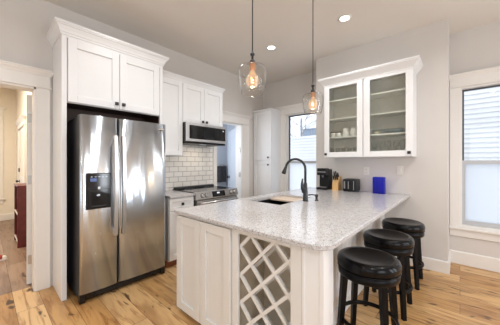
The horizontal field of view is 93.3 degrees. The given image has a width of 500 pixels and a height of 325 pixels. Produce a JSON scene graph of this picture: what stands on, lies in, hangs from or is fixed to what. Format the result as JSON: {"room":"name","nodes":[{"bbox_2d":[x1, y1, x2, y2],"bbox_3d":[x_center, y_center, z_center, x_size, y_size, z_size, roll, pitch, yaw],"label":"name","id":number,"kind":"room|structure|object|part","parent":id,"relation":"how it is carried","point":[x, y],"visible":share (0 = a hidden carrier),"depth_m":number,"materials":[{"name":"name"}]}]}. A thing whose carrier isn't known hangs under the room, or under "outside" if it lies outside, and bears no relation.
{"room":"kitchen","nodes":[
{"label":"kitchen","id":0,"kind":"room"},
{"bbox_2d":[0,88,31,213],"bbox_3d":[-4.713,-0.180,3.458,4.600,3.100,2.300,0,0,42],"label":"wall","id":1,"kind":"structure","parent":0,"point":[14,101],"depth_m":5.57,"materials":[{"name":"paint"}]},
{"bbox_2d":[0,107,5,203],"bbox_3d":[-6.181,-0.148,5.038,0.066,2.247,1.358,0,0,42],"label":"trim","id":2,"kind":"structure","parent":1,"relation":"attached to","point":[1,108],"depth_m":5.50,"materials":[{"name":"paint"}]},
{"bbox_2d":[0,213,13,220],"bbox_3d":[-6.099,1.295,4.691,0.650,0.150,2.100,0,0,42],"label":"baseboard","id":3,"kind":"structure","parent":1,"relation":"attached to","point":[9,216],"depth_m":5.56,"materials":[{"name":"paint"}]},
{"bbox_2d":[16,126,23,182],"bbox_3d":[-4.592,0.336,4.730,1.050,2.052,0.090,0,0,42],"label":"door","id":4,"kind":"structure","parent":1,"relation":"in","point":[21,131],"depth_m":5.01,"materials":[{"name":"paint"}]},
{"bbox_2d":[15,115,25,182],"bbox_3d":[-4.601,0.259,4.720,1.378,2.222,0.066,0,0,42],"label":"trim","id":5,"kind":"structure","parent":1,"relation":"attached to","point":[21,121],"depth_m":4.31,"materials":[{"name":"paint"}]},
{"bbox_2d":[27,95,31,283],"bbox_3d":[-2.619,0.306,2.862,0.057,2.112,0.574,0,0,-35],"label":"door","id":6,"kind":"structure","parent":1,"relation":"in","point":[29,97],"depth_m":2.64,"materials":[{"name":"paint"}]},
{"bbox_2d":[0,0,262,285],"bbox_3d":[-2.022,-0.193,2.903,0.160,3.125,7.150,0,0,42],"label":"wall","id":7,"kind":"structure","parent":0,"point":[24,24],"depth_m":3.37,"materials":[{"name":"paint"}]},
{"bbox_2d":[0,59,53,290],"bbox_3d":[-2.579,0.192,2.122,0.066,2.357,1.300,0,0,42],"label":"trim","id":8,"kind":"structure","parent":7,"relation":"attached to","point":[10,72],"depth_m":2.53,"materials":[{"name":"paint"}]},
{"bbox_2d":[0,81,241,291],"bbox_3d":[-1.606,0.289,3.377,0.170,2.161,4.152,0,0,42],"label":"trim","id":9,"kind":"structure","parent":7,"relation":"attached to","point":[2,84],"depth_m":2.51,"materials":[{"name":"paint"}]},
{"bbox_2d":[163,70,183,155],"bbox_3d":[-1.226,-0.675,3.427,0.352,1.160,0.374,0,0,42],"label":"upper cabinet","id":10,"kind":"object","parent":7,"relation":"attached to","point":[172,82],"visible":0.59,"depth_m":3.36,"materials":[{"name":"paint"}]},
{"bbox_3d":[-1.110,-1.212,3.324,0.042,0.086,0.374,0,0,42],"label":"crown molding","id":11,"kind":"part","parent":10,"relation":"part of","materials":[{"name":"paint"}]},
{"bbox_2d":[182,76,224,126],"bbox_3d":[-0.826,-0.921,3.872,0.358,0.667,0.821,0,0,42],"label":"upper cabinet","id":12,"kind":"object","parent":7,"relation":"attached to","point":[202,102],"visible":0.76,"depth_m":3.73,"materials":[{"name":"paint"}]},
{"bbox_3d":[-0.863,-0.878,3.617,0.022,0.573,0.383,0,0,42],"label":"door","id":13,"kind":"part","parent":12,"relation":"part of","materials":[{"name":"paint"}]},
{"bbox_3d":[-0.828,-1.212,3.874,0.352,0.086,0.821,0,0,42],"label":"crown molding","id":14,"kind":"part","parent":12,"relation":"part of","materials":[{"name":"paint"}]},
{"bbox_2d":[183,122,225,146],"bbox_3d":[-0.815,-0.428,3.834,0.426,0.313,0.771,0,0,42],"label":"microwave","id":15,"kind":"object","parent":12,"relation":"attached to","point":[195,134],"visible":0.94,"depth_m":3.65,"materials":[{"name":"metal"}]},
{"bbox_3d":[-0.648,-0.445,3.706,0.007,0.200,0.705,0,0,42],"label":"glass panel","id":16,"kind":"part","parent":15,"relation":"part of","materials":[{"name":"black glass"}]},
{"bbox_3d":[-0.605,-0.878,3.907,0.022,0.573,0.383,0,0,42],"label":"door","id":17,"kind":"part","parent":12,"relation":"part of","materials":[{"name":"paint"}]},
{"bbox_2d":[213,111,251,197],"bbox_3d":[-0.331,0.204,4.648,0.066,2.332,1.063,0,0,42],"label":"trim","id":18,"kind":"structure","parent":7,"relation":"attached to","point":[231,117],"depth_m":4.88,"materials":[{"name":"paint"}]},
{"bbox_2d":[227,128,239,187],"bbox_3d":[-0.389,0.316,5.265,0.103,2.092,0.871,0,0,-19],"label":"door","id":19,"kind":"structure","parent":7,"relation":"in","point":[231,176],"depth_m":5.32,"materials":[{"name":"paint"}]},
{"bbox_2d":[217,124,235,186],"bbox_3d":[-0.844,0.020,5.235,1.180,2.700,2.100,0,0,42],"label":"wall","id":20,"kind":"structure","parent":0,"point":[222,151],"depth_m":6.17,"materials":[{"name":"paint"}]},
{"bbox_3d":[-0.762,0.095,6.019,0.060,0.038,0.480,0,0,42],"label":"towel bar","id":21,"kind":"object","parent":20,"relation":"attached to","visible":0},
{"bbox_2d":[217,166,225,181],"bbox_3d":[-0.748,0.292,5.994,0.066,0.436,0.361,0,0,42],"label":"towel","id":22,"kind":"object","parent":21,"relation":"hanging from","point":[221,170],"visible":0.76,"depth_m":5.99,"materials":[{"name":"fabric"}]},
{"bbox_2d":[0,219,499,324],"bbox_3d":[-1.357,1.395,2.312,10.900,0.050,7.150,0,0,42],"label":"floor","id":23,"kind":"structure","parent":0,"point":[469,295],"depth_m":2.32,"materials":[{"name":"brown wood"}]},
{"bbox_2d":[0,255,6,260],"bbox_3d":[-3.514,1.317,3.241,0.090,0.106,0.250,0,0,42],"label":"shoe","id":24,"kind":"object","parent":23,"relation":"on","point":[2,257],"visible":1,"depth_m":3.29,"materials":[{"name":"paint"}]},
{"bbox_2d":[14,183,26,247],"bbox_3d":[-3.870,0.875,4.001,0.618,0.990,0.158,0,0,42],"label":"dresser","id":25,"kind":"object","parent":23,"relation":"on","point":[20,189],"visible":0.77,"depth_m":3.80,"materials":[{"name":"red wood"}]},
{"bbox_2d":[46,17,168,300],"bbox_3d":[-1.644,-0.003,2.839,0.510,2.745,1.176,0,0,42],"label":"tall cabinet","id":26,"kind":"object","parent":23,"relation":"on","point":[96,73],"visible":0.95,"depth_m":2.55,"materials":[{"name":"paint"}]},
{"bbox_3d":[-2.003,0.040,2.480,0.450,2.660,0.042,0,0,42],"label":"panel","id":27,"kind":"part","parent":26,"relation":"part of","materials":[{"name":"paint"}]},
{"bbox_3d":[-1.663,-0.920,2.536,0.022,0.630,0.475,0,0,42],"label":"door","id":28,"kind":"part","parent":26,"relation":"part of","materials":[{"name":"paint"}]},
{"bbox_3d":[-1.644,-1.317,2.839,0.510,0.115,1.176,0,0,42],"label":"crown molding","id":29,"kind":"part","parent":26,"relation":"part of","materials":[{"name":"paint"}]},
{"bbox_3d":[-1.342,-0.920,2.896,0.022,0.630,0.477,0,0,42],"label":"door","id":30,"kind":"part","parent":26,"relation":"part of","materials":[{"name":"paint"}]},
{"bbox_3d":[-1.328,0.040,3.239,0.450,2.660,0.038,0,0,42],"label":"panel","id":31,"kind":"part","parent":26,"relation":"part of","materials":[{"name":"paint"}]},
{"bbox_2d":[67,114,164,304],"bbox_3d":[-1.531,0.453,2.753,0.711,1.835,0.878,0,0,42],"label":"refrigerator","id":32,"kind":"object","parent":23,"relation":"on","point":[116,167],"visible":0.99,"depth_m":2.47,"materials":[{"name":"metal"}]},
{"bbox_3d":[-1.537,0.406,2.397,0.113,1.728,0.337,0,0,42],"label":"freezer door","id":33,"kind":"part","parent":32,"relation":"part of","materials":[{"name":"metal"}]},
{"bbox_3d":[-1.387,0.242,2.439,0.078,1.035,0.032,0,0,42],"label":"door handle","id":34,"kind":"part","parent":32,"relation":"part of","materials":[{"name":"metal"}]},
{"bbox_3d":[-1.337,0.242,2.496,0.078,1.035,0.032,0,0,42],"label":"door handle","id":35,"kind":"part","parent":32,"relation":"part of","materials":[{"name":"metal"}]},
{"bbox_3d":[-1.243,0.406,2.727,0.113,1.728,0.535,0,0,42],"label":"door","id":36,"kind":"part","parent":32,"relation":"part of","materials":[{"name":"metal"}]},
{"bbox_2d":[165,196,193,267],"bbox_3d":[-1.120,0.917,3.331,0.638,0.905,0.372,0,0,42],"label":"base cabinet","id":37,"kind":"object","parent":23,"relation":"on","point":[172,204],"visible":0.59,"depth_m":3.05,"materials":[{"name":"paint"}]},
{"bbox_3d":[-0.909,0.955,3.144,0.022,0.620,0.364,0,0,42],"label":"door","id":38,"kind":"part","parent":37,"relation":"part of","materials":[{"name":"paint"}]},
{"bbox_2d":[165,190,194,198],"bbox_3d":[-1.116,0.450,3.329,0.624,0.030,0.374,0,0,42],"label":"countertop","id":39,"kind":"structure","parent":37,"relation":"on","point":[170,194],"depth_m":3.19,"materials":[{"name":"stone"}]},
{"bbox_3d":[-0.909,0.555,3.144,0.022,0.160,0.364,0,0,42],"label":"drawer","id":40,"kind":"part","parent":37,"relation":"part of","materials":[{"name":"paint"}]},
{"bbox_2d":[177,214,231,324],"bbox_3d":[-0.203,0.917,2.154,0.712,0.905,0.612,0,0,42],"label":"base cabinet","id":41,"kind":"object","parent":23,"relation":"on","point":[204,249],"visible":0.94,"depth_m":1.89,"materials":[{"name":"paint"}]},
{"bbox_3d":[-0.536,0.902,2.055,0.347,0.835,0.022,0,0,42],"label":"door","id":42,"kind":"part","parent":41,"relation":"part of","materials":[{"name":"paint"}]},
{"bbox_3d":[-0.270,0.902,1.818,0.353,0.835,0.022,0,0,42],"label":"door","id":43,"kind":"part","parent":41,"relation":"part of","materials":[{"name":"paint"}]},
{"bbox_2d":[174,187,409,250],"bbox_3d":[0.716,0.450,2.651,1.455,0.031,2.624,0,0,42],"label":"countertop","id":44,"kind":"structure","parent":41,"relation":"on","point":[324,224],"depth_m":1.96,"materials":[{"name":"stone"}]},
{"bbox_2d":[257,199,289,204],"bbox_3d":[0.369,0.558,2.780,0.459,0.184,0.699,0,0,42],"label":"sink","id":45,"kind":"object","parent":44,"relation":"in","point":[270,201],"visible":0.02,"depth_m":3.03,"materials":[{"name":"black metal"}]},
{"bbox_2d":[271,196,302,202],"bbox_3d":[0.506,0.470,2.934,0.431,0.020,0.256,0,0,42],"label":"cutting board","id":46,"kind":"object","parent":45,"relation":"on","point":[282,198],"visible":0.56,"depth_m":2.91,"materials":[{"name":"brown wood"}]},
{"bbox_2d":[282,158,307,200],"bbox_3d":[0.502,0.194,2.666,0.303,0.480,0.073,0,0,23],"label":"faucet","id":47,"kind":"object","parent":44,"relation":"on","point":[304,189],"visible":0.99,"depth_m":2.61,"materials":[{"name":"black metal"}]},
{"bbox_3d":[0.515,0.109,2.670,0.247,0.310,0.027,0,0,24],"label":"spout","id":48,"kind":"part","parent":47,"relation":"part of","materials":[{"name":"black metal"}]},
{"bbox_3d":[0.595,0.264,2.621,0.065,0.161,0.051,0,0,-2],"label":"lever handle","id":49,"kind":"part","parent":47,"relation":"part of","materials":[{"name":"black metal"}]},
{"bbox_2d":[308,194,318,200],"bbox_3d":[0.711,0.398,2.649,0.114,0.073,0.043,0,0,10],"label":"soap dispenser","id":50,"kind":"object","parent":44,"relation":"on","point":[315,195],"visible":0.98,"depth_m":2.63,"materials":[{"name":"black metal"}]},
{"bbox_2d":[316,168,331,189],"bbox_3d":[1.192,0.267,3.785,0.160,0.335,0.240,0,0,42],"label":"coffee maker","id":51,"kind":"object","parent":44,"relation":"on","point":[325,174],"visible":0.96,"depth_m":3.74,"materials":[{"name":"black plastic"}]},
{"bbox_2d":[332,175,340,190],"bbox_3d":[1.346,0.322,3.664,0.090,0.225,0.145,0,0,42],"label":"knife block","id":52,"kind":"object","parent":44,"relation":"on","point":[336,185],"visible":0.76,"depth_m":3.63,"materials":[{"name":"brown wood"}]},
{"bbox_2d":[343,178,359,191],"bbox_3d":[1.498,0.341,3.493,0.205,0.187,0.190,0,0,42],"label":"toaster","id":53,"kind":"object","parent":44,"relation":"on","point":[349,185],"visible":1,"depth_m":3.43,"materials":[{"name":"black plastic"}]},
{"bbox_2d":[373,177,385,193],"bbox_3d":[1.783,0.322,3.259,0.140,0.225,0.100,0,0,42],"label":"vase","id":54,"kind":"object","parent":44,"relation":"on","point":[379,183],"visible":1,"depth_m":3.22,"materials":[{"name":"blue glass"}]},
{"bbox_2d":[172,184,237,205],"bbox_3d":[-0.686,0.884,3.750,0.694,0.972,0.819,0,0,42],"label":"range","id":55,"kind":"object","parent":23,"relation":"on","point":[209,193],"visible":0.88,"depth_m":3.59,"materials":[{"name":"silver metal"}]},
{"bbox_2d":[172,184,231,192],"bbox_3d":[-0.718,0.421,3.779,0.607,0.047,0.819,0,0,42],"label":"cooktop","id":56,"kind":"object","parent":55,"relation":"in","point":[209,188],"depth_m":3.68,"materials":[{"name":"black metal"}]},
{"bbox_3d":[-0.486,0.851,3.573,0.053,0.618,0.782,0,0,42],"label":"oven door","id":57,"kind":"part","parent":55,"relation":"part of","materials":[{"name":"metal"}]},
{"bbox_3d":[-0.489,0.478,3.575,0.067,0.107,0.819,0,0,42],"label":"control panel","id":58,"kind":"part","parent":55,"relation":"part of","materials":[{"name":"metal"}]},
{"bbox_3d":[-0.448,0.578,3.539,0.059,0.030,0.722,0,0,42],"label":"oven handle","id":59,"kind":"part","parent":55,"relation":"part of","materials":[{"name":"metal"}]},
{"bbox_2d":[232,229,301,324],"bbox_3d":[0.206,0.917,1.653,0.562,0.905,0.377,0,0,42],"label":"wine rack","id":60,"kind":"object","parent":23,"relation":"on","point":[266,272],"visible":0.56,"depth_m":1.67,"materials":[{"name":"paint"}]},
{"bbox_2d":[253,108,280,195],"bbox_3d":[0.363,0.133,5.103,0.494,2.475,0.392,0,0,42],"label":"pantry cabinet","id":61,"kind":"object","parent":23,"relation":"on","point":[267,122],"visible":0.81,"depth_m":4.97,"materials":[{"name":"paint"}]},
{"bbox_3d":[0.261,0.626,4.980,0.464,1.288,0.022,0,0,42],"label":"door","id":62,"kind":"part","parent":61,"relation":"part of","materials":[{"name":"paint"}]},
{"bbox_3d":[0.261,-0.548,4.980,0.464,1.024,0.022,0,0,42],"label":"door","id":63,"kind":"part","parent":61,"relation":"part of","materials":[{"name":"paint"}]},
{"bbox_2d":[302,214,384,324],"bbox_3d":[1.056,0.917,2.360,0.255,0.905,2.604,0,0,36],"label":"wainscot","id":64,"kind":"structure","parent":23,"relation":"on","point":[320,272],"depth_m":1.30,"materials":[{"name":"paint"}]},
{"bbox_3d":[0.361,0.917,1.305,0.129,0.905,0.068,0,0,42],"label":"post","id":65,"kind":"part","parent":64,"relation":"part of","materials":[{"name":"paint"}]},
{"bbox_2d":[337,246,401,324],"bbox_3d":[0.872,1.031,1.747,0.426,0.678,0.426,0,0,42],"label":"bar stool","id":66,"kind":"object","parent":23,"relation":"on","point":[365,266],"visible":1,"depth_m":1.69,"materials":[{"name":"black leather"}]},
{"bbox_3d":[0.676,1.085,1.736,0.083,0.570,0.042,0,0,-3],"label":"leg","id":67,"kind":"part","parent":66,"relation":"part of","materials":[{"name":"black paint"}]},
{"bbox_3d":[0.861,1.085,1.943,0.042,0.570,0.083,0,0,-3],"label":"leg","id":68,"kind":"part","parent":66,"relation":"part of","materials":[{"name":"black paint"}]},
{"bbox_2d":[337,246,401,278],"bbox_3d":[0.872,0.734,1.747,0.426,0.084,0.426,0,0,42],"label":"seat cushion","id":69,"kind":"object","parent":66,"relation":"on","point":[357,262],"depth_m":1.65,"materials":[{"name":"black leather"}]},
{"bbox_3d":[0.872,0.801,1.747,0.412,0.058,0.412,0,0,42],"label":"seat","id":70,"kind":"part","parent":66,"relation":"part of","materials":[{"name":"black leather"}]},
{"bbox_3d":[0.883,1.085,1.551,0.042,0.570,0.083,0,0,-3],"label":"leg","id":71,"kind":"part","parent":66,"relation":"part of","materials":[{"name":"black paint"}]},
{"bbox_3d":[1.068,1.085,1.759,0.083,0.570,0.042,0,0,-3],"label":"leg","id":72,"kind":"part","parent":66,"relation":"part of","materials":[{"name":"black paint"}]},
{"bbox_2d":[363,228,414,320],"bbox_3d":[1.323,1.031,2.269,0.426,0.678,0.426,0,0,42],"label":"bar stool","id":73,"kind":"object","parent":23,"relation":"on","point":[399,244],"visible":0.73,"depth_m":2.13,"materials":[{"name":"black leather"}]},
{"bbox_3d":[1.127,1.085,2.258,0.083,0.570,0.042,0,0,-3],"label":"leg","id":74,"kind":"part","parent":73,"relation":"part of","materials":[{"name":"black paint"}]},
{"bbox_2d":[363,228,414,249],"bbox_3d":[1.323,0.734,2.269,0.426,0.084,0.426,0,0,42],"label":"seat cushion","id":75,"kind":"object","parent":73,"relation":"on","point":[381,239],"depth_m":2.17,"materials":[{"name":"black leather"}]},
{"bbox_3d":[1.323,0.801,2.269,0.412,0.058,0.412,0,0,42],"label":"seat","id":76,"kind":"part","parent":73,"relation":"part of","materials":[{"name":"black leather"}]},
{"bbox_3d":[1.335,1.085,2.073,0.042,0.570,0.083,0,0,-3],"label":"leg","id":77,"kind":"part","parent":73,"relation":"part of","materials":[{"name":"black paint"}]},
{"bbox_3d":[1.519,1.085,2.281,0.083,0.570,0.042,0,0,-3],"label":"leg","id":78,"kind":"part","parent":73,"relation":"part of","materials":[{"name":"black paint"}]},
{"bbox_2d":[382,217,424,289],"bbox_3d":[1.784,1.031,2.757,0.426,0.678,0.426,0,0,42],"label":"bar stool","id":79,"kind":"object","parent":23,"relation":"on","point":[416,229],"visible":0.7,"depth_m":2.59,"materials":[{"name":"black paint"}]},
{"bbox_2d":[382,217,424,232],"bbox_3d":[1.784,0.734,2.757,0.426,0.084,0.426,0,0,42],"label":"seat cushion","id":80,"kind":"object","parent":79,"relation":"on","point":[404,225],"depth_m":2.65,"materials":[{"name":"black leather"}]},
{"bbox_3d":[1.784,0.801,2.757,0.412,0.058,0.412,0,0,42],"label":"seat","id":81,"kind":"part","parent":79,"relation":"part of","materials":[{"name":"black leather"}]},
{"bbox_3d":[1.795,1.085,2.561,0.042,0.570,0.083,0,0,-3],"label":"leg","id":82,"kind":"part","parent":79,"relation":"part of","materials":[{"name":"black paint"}]},
{"bbox_3d":[1.980,1.085,2.768,0.083,0.570,0.042,0,0,-3],"label":"leg","id":83,"kind":"part","parent":79,"relation":"part of","materials":[{"name":"black paint"}]},
{"bbox_2d":[45,0,499,84],"bbox_3d":[0.317,-1.795,0.822,6.420,0.080,7.150,0,0,42],"label":"ceiling","id":84,"kind":"structure","parent":0,"point":[217,33],"depth_m":3.01,"materials":[{"name":"paint"}]},
{"bbox_2d":[238,0,266,96],"bbox_3d":[0.018,-1.125,1.720,0.210,1.259,0.210,0,0,42],"label":"pendant lamp","id":85,"kind":"object","parent":84,"relation":"hanging from","point":[252,63],"visible":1,"depth_m":1.71,"materials":[{"name":"clear glass"}]},
{"bbox_2d":[249,51,255,70],"bbox_3d":[0.018,-0.740,1.720,0.050,0.142,0.050,0,0,42],"label":"socket","id":86,"kind":"object","parent":85,"relation":"attached to","point":[252,65],"depth_m":1.71,"materials":[{"name":"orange metal"}]},
{"bbox_3d":[0.018,-0.606,1.720,0.210,0.220,0.210,0,0,42],"label":"lamp shade","id":87,"kind":"part","parent":85,"relation":"part of","materials":[{"name":"clear glass"}]},
{"bbox_3d":[0.018,-1.258,1.720,0.008,0.941,0.008,0,0,42],"label":"cord","id":88,"kind":"part","parent":85,"relation":"part of","materials":[{"name":"black"}]},
{"bbox_2d":[266,45,275,49],"bbox_3d":[0.327,-1.750,3.617,0.156,0.007,0.156,0,0,42],"label":"recessed light","id":89,"kind":"object","parent":84,"relation":"in","point":[270,47],"visible":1,"depth_m":3.61,"materials":[{"name":"paint"}]},
{"bbox_2d":[303,83,323,114],"bbox_3d":[0.647,-1.125,2.428,0.210,1.259,0.210,0,0,42],"label":"pendant lamp","id":90,"kind":"object","parent":84,"relation":"hanging from","point":[312,92],"visible":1,"depth_m":2.41,"materials":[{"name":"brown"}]},
{"bbox_2d":[310,83,314,96],"bbox_3d":[0.647,-0.740,2.428,0.050,0.142,0.050,0,0,42],"label":"socket","id":91,"kind":"object","parent":90,"relation":"attached to","point":[313,91],"depth_m":2.41,"materials":[{"name":"orange metal"}]},
{"bbox_2d":[338,14,351,21],"bbox_3d":[1.157,-1.750,2.879,0.156,0.007,0.156,0,0,42],"label":"recessed light","id":92,"kind":"object","parent":84,"relation":"in","point":[344,18],"visible":1,"depth_m":2.88,"materials":[{"name":"paint"}]},
{"bbox_2d":[340,16,349,20],"bbox_3d":[1.157,-1.752,2.879,0.112,0.002,0.112,0,0,42],"label":"diffuser","id":93,"kind":"object","parent":92,"relation":"attached to","point":[342,18],"depth_m":2.88,"materials":[{"name":"beige plastic"}]},
{"bbox_2d":[263,21,499,258],"bbox_3d":[2.643,-0.193,3.437,6.420,3.125,0.150,0,0,42],"label":"wall","id":94,"kind":"structure","parent":0,"point":[476,48],"depth_m":3.17,"materials":[{"name":"paint"}]},
{"bbox_2d":[275,100,315,191],"bbox_3d":[1.091,-0.091,4.674,1.413,2.172,0.066,0,0,42],"label":"trim","id":95,"kind":"structure","parent":94,"relation":"attached to","point":[294,108],"depth_m":4.99,"materials":[{"name":"paint"}]},
{"bbox_2d":[286,110,315,190],"bbox_3d":[1.161,-0.065,4.753,0.925,1.870,0.145,0,0,42],"label":"window","id":96,"kind":"structure","parent":94,"relation":"in","point":[294,172],"depth_m":4.92,"materials":[{"name":"glass"}]},
{"bbox_3d":[1.151,0.412,4.742,0.881,0.853,0.030,0,0,42],"label":"sash","id":97,"kind":"part","parent":96,"relation":"part of","materials":[{"name":"white glass"}]},
{"bbox_3d":[1.174,-0.479,4.768,0.881,0.998,0.034,0,0,42],"label":"sash","id":98,"kind":"part","parent":96,"relation":"part of","materials":[{"name":"clear glass"}]},
{"bbox_3d":[1.153,0.403,4.745,0.821,0.765,0.004,0,0,42],"label":"pane","id":99,"kind":"part","parent":96,"relation":"part of","materials":[{"name":"white glass"}]},
{"bbox_2d":[449,66,499,241],"bbox_3d":[3.147,-0.091,2.845,1.218,2.172,0.066,0,0,42],"label":"trim","id":100,"kind":"structure","parent":94,"relation":"attached to","point":[492,74],"depth_m":3.17,"materials":[{"name":"paint"}]},
{"bbox_2d":[449,249,499,272],"bbox_3d":[3.806,1.285,2.292,2.860,0.170,0.016,0,0,42],"label":"baseboard","id":101,"kind":"structure","parent":94,"relation":"attached to","point":[459,257],"depth_m":3.06,"materials":[{"name":"paint"}]},
{"bbox_2d":[460,81,499,231],"bbox_3d":[3.217,-0.065,2.923,0.920,1.870,0.145,0,0,42],"label":"window","id":102,"kind":"structure","parent":94,"relation":"in","point":[479,179],"depth_m":3.09,"materials":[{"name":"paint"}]},
{"bbox_3d":[3.230,-0.479,2.938,0.876,0.998,0.034,0,0,42],"label":"sash","id":103,"kind":"part","parent":102,"relation":"part of","materials":[{"name":"clear glass"}]},
{"bbox_3d":[3.207,0.412,2.913,0.876,0.853,0.030,0,0,42],"label":"sash","id":104,"kind":"part","parent":102,"relation":"part of","materials":[{"name":"white glass"}]},
{"bbox_3d":[3.209,0.403,2.915,0.816,0.765,0.004,0,0,42],"label":"pane","id":105,"kind":"part","parent":102,"relation":"part of","materials":[{"name":"white glass"}]},
{"bbox_2d":[316,19,448,261],"bbox_3d":[1.937,-0.193,3.644,1.730,3.125,0.480,0,0,42],"label":"wall pier","id":106,"kind":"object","parent":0,"point":[425,177],"visible":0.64,"depth_m":3.07,"materials":[{"name":"paint"}]},
{"bbox_2d":[364,167,368,174],"bbox_3d":[1.726,0.135,3.505,0.076,0.120,0.008,0,0,42],"label":"outlet","id":107,"kind":"object","parent":106,"relation":"attached to","point":[366,169],"visible":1,"depth_m":3.50,"materials":[{"name":"plastic"}]},
{"bbox_2d":[318,55,422,157],"bbox_3d":[1.636,-0.658,3.321,1.263,1.183,0.401,0,0,42],"label":"upper cabinet","id":108,"kind":"object","parent":106,"relation":"attached to","point":[381,98],"visible":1,"depth_m":3.27,"materials":[{"name":"paint"}]},
{"bbox_3d":[1.343,-0.623,3.423,0.546,1.104,0.020,0,0,42],"label":"door","id":109,"kind":"part","parent":108,"relation":"part of","materials":[{"name":"paint"}]},
{"bbox_2d":[343,128,350,135],"bbox_3d":[1.441,-0.438,3.528,0.085,0.125,0.104,0,0,-4],"label":"mug","id":110,"kind":"object","parent":108,"relation":"on","point":[345,130],"visible":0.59,"depth_m":3.50,"materials":[{"name":"white ceramic"}]},
{"bbox_2d":[351,128,356,135],"bbox_3d":[1.524,-0.438,3.454,0.085,0.125,0.104,0,0,-4],"label":"mug","id":111,"kind":"object","parent":108,"relation":"on","point":[353,130],"visible":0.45,"depth_m":3.43,"materials":[{"name":"white ceramic"}]},
{"bbox_2d":[330,88,405,105],"bbox_3d":[1.671,-0.916,3.361,1.076,0.018,0.271,0,0,42],"label":"shelf","id":112,"kind":"object","parent":108,"relation":"attached to","point":[398,93],"depth_m":3.32,"materials":[{"name":"paint"}]},
{"bbox_2d":[330,110,405,122],"bbox_3d":[1.671,-0.641,3.361,1.076,0.018,0.271,0,0,42],"label":"shelf","id":113,"kind":"object","parent":108,"relation":"attached to","point":[402,113],"depth_m":3.30,"materials":[{"name":"paint"}]},
{"bbox_2d":[330,132,405,139],"bbox_3d":[1.671,-0.366,3.361,1.076,0.018,0.271,0,0,42],"label":"shelf","id":114,"kind":"object","parent":108,"relation":"attached to","point":[399,134],"depth_m":3.30,"materials":[{"name":"paint"}]},
{"bbox_3d":[1.636,-1.195,3.321,1.263,0.110,0.401,0,0,42],"label":"crown molding","id":115,"kind":"part","parent":108,"relation":"part of","materials":[{"name":"paint"}]},
{"bbox_3d":[1.768,-0.623,3.045,0.555,1.104,0.020,0,0,42],"label":"door","id":116,"kind":"part","parent":108,"relation":"part of","materials":[{"name":"paint"}]},
{"bbox_2d":[397,166,402,174],"bbox_3d":[2.047,0.115,3.218,0.076,0.120,0.010,0,0,42],"label":"light switch","id":117,"kind":"object","parent":106,"relation":"attached to","point":[399,168],"visible":1,"depth_m":3.22,"materials":[{"name":"plastic"}]},
{"bbox_2d":[395,251,450,274],"bbox_3d":[2.341,1.295,3.274,0.666,0.150,0.496,0,0,42],"label":"baseboard","id":118,"kind":"object","parent":106,"relation":"attached to","point":[441,266],"visible":0.59,"depth_m":2.96,"materials":[{"name":"paint"}]},
{"label":"outside","id":119,"kind":"structure","parent":0,"visible":0},
{"bbox_3d":[8.044,1.920,10.545,26.000,0.100,17.550,0,0,42],"label":"ground","id":120,"kind":"structure","parent":119,"visible":0},
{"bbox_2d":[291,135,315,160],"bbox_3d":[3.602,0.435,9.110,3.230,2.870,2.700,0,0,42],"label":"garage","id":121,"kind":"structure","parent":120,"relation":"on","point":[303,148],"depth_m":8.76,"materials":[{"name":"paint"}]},
{"bbox_2d":[291,114,315,136],"bbox_3d":[2.878,-0.876,13.066,3.258,5.497,3.006,0,0,42],"label":"bare tree","id":122,"kind":"object","parent":120,"relation":"on","point":[308,116],"visible":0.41,"depth_m":13.05,"materials":[{"name":"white plant"}]},
{"bbox_2d":[298,120,315,135],"bbox_3d":[7.458,-0.955,16.655,6.800,5.650,4.200,0,0,42],"label":"house","id":123,"kind":"structure","parent":120,"relation":"on","point":[307,132],"depth_m":16.78,"materials":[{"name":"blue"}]},
{"bbox_2d":[464,87,499,159],"bbox_3d":[8.133,-2.080,5.078,9.000,7.900,4.200,0,0,42],"label":"house","id":124,"kind":"structure","parent":120,"relation":"on","point":[482,106],"depth_m":5.27,"materials":[{"name":"paint"}]}
]}

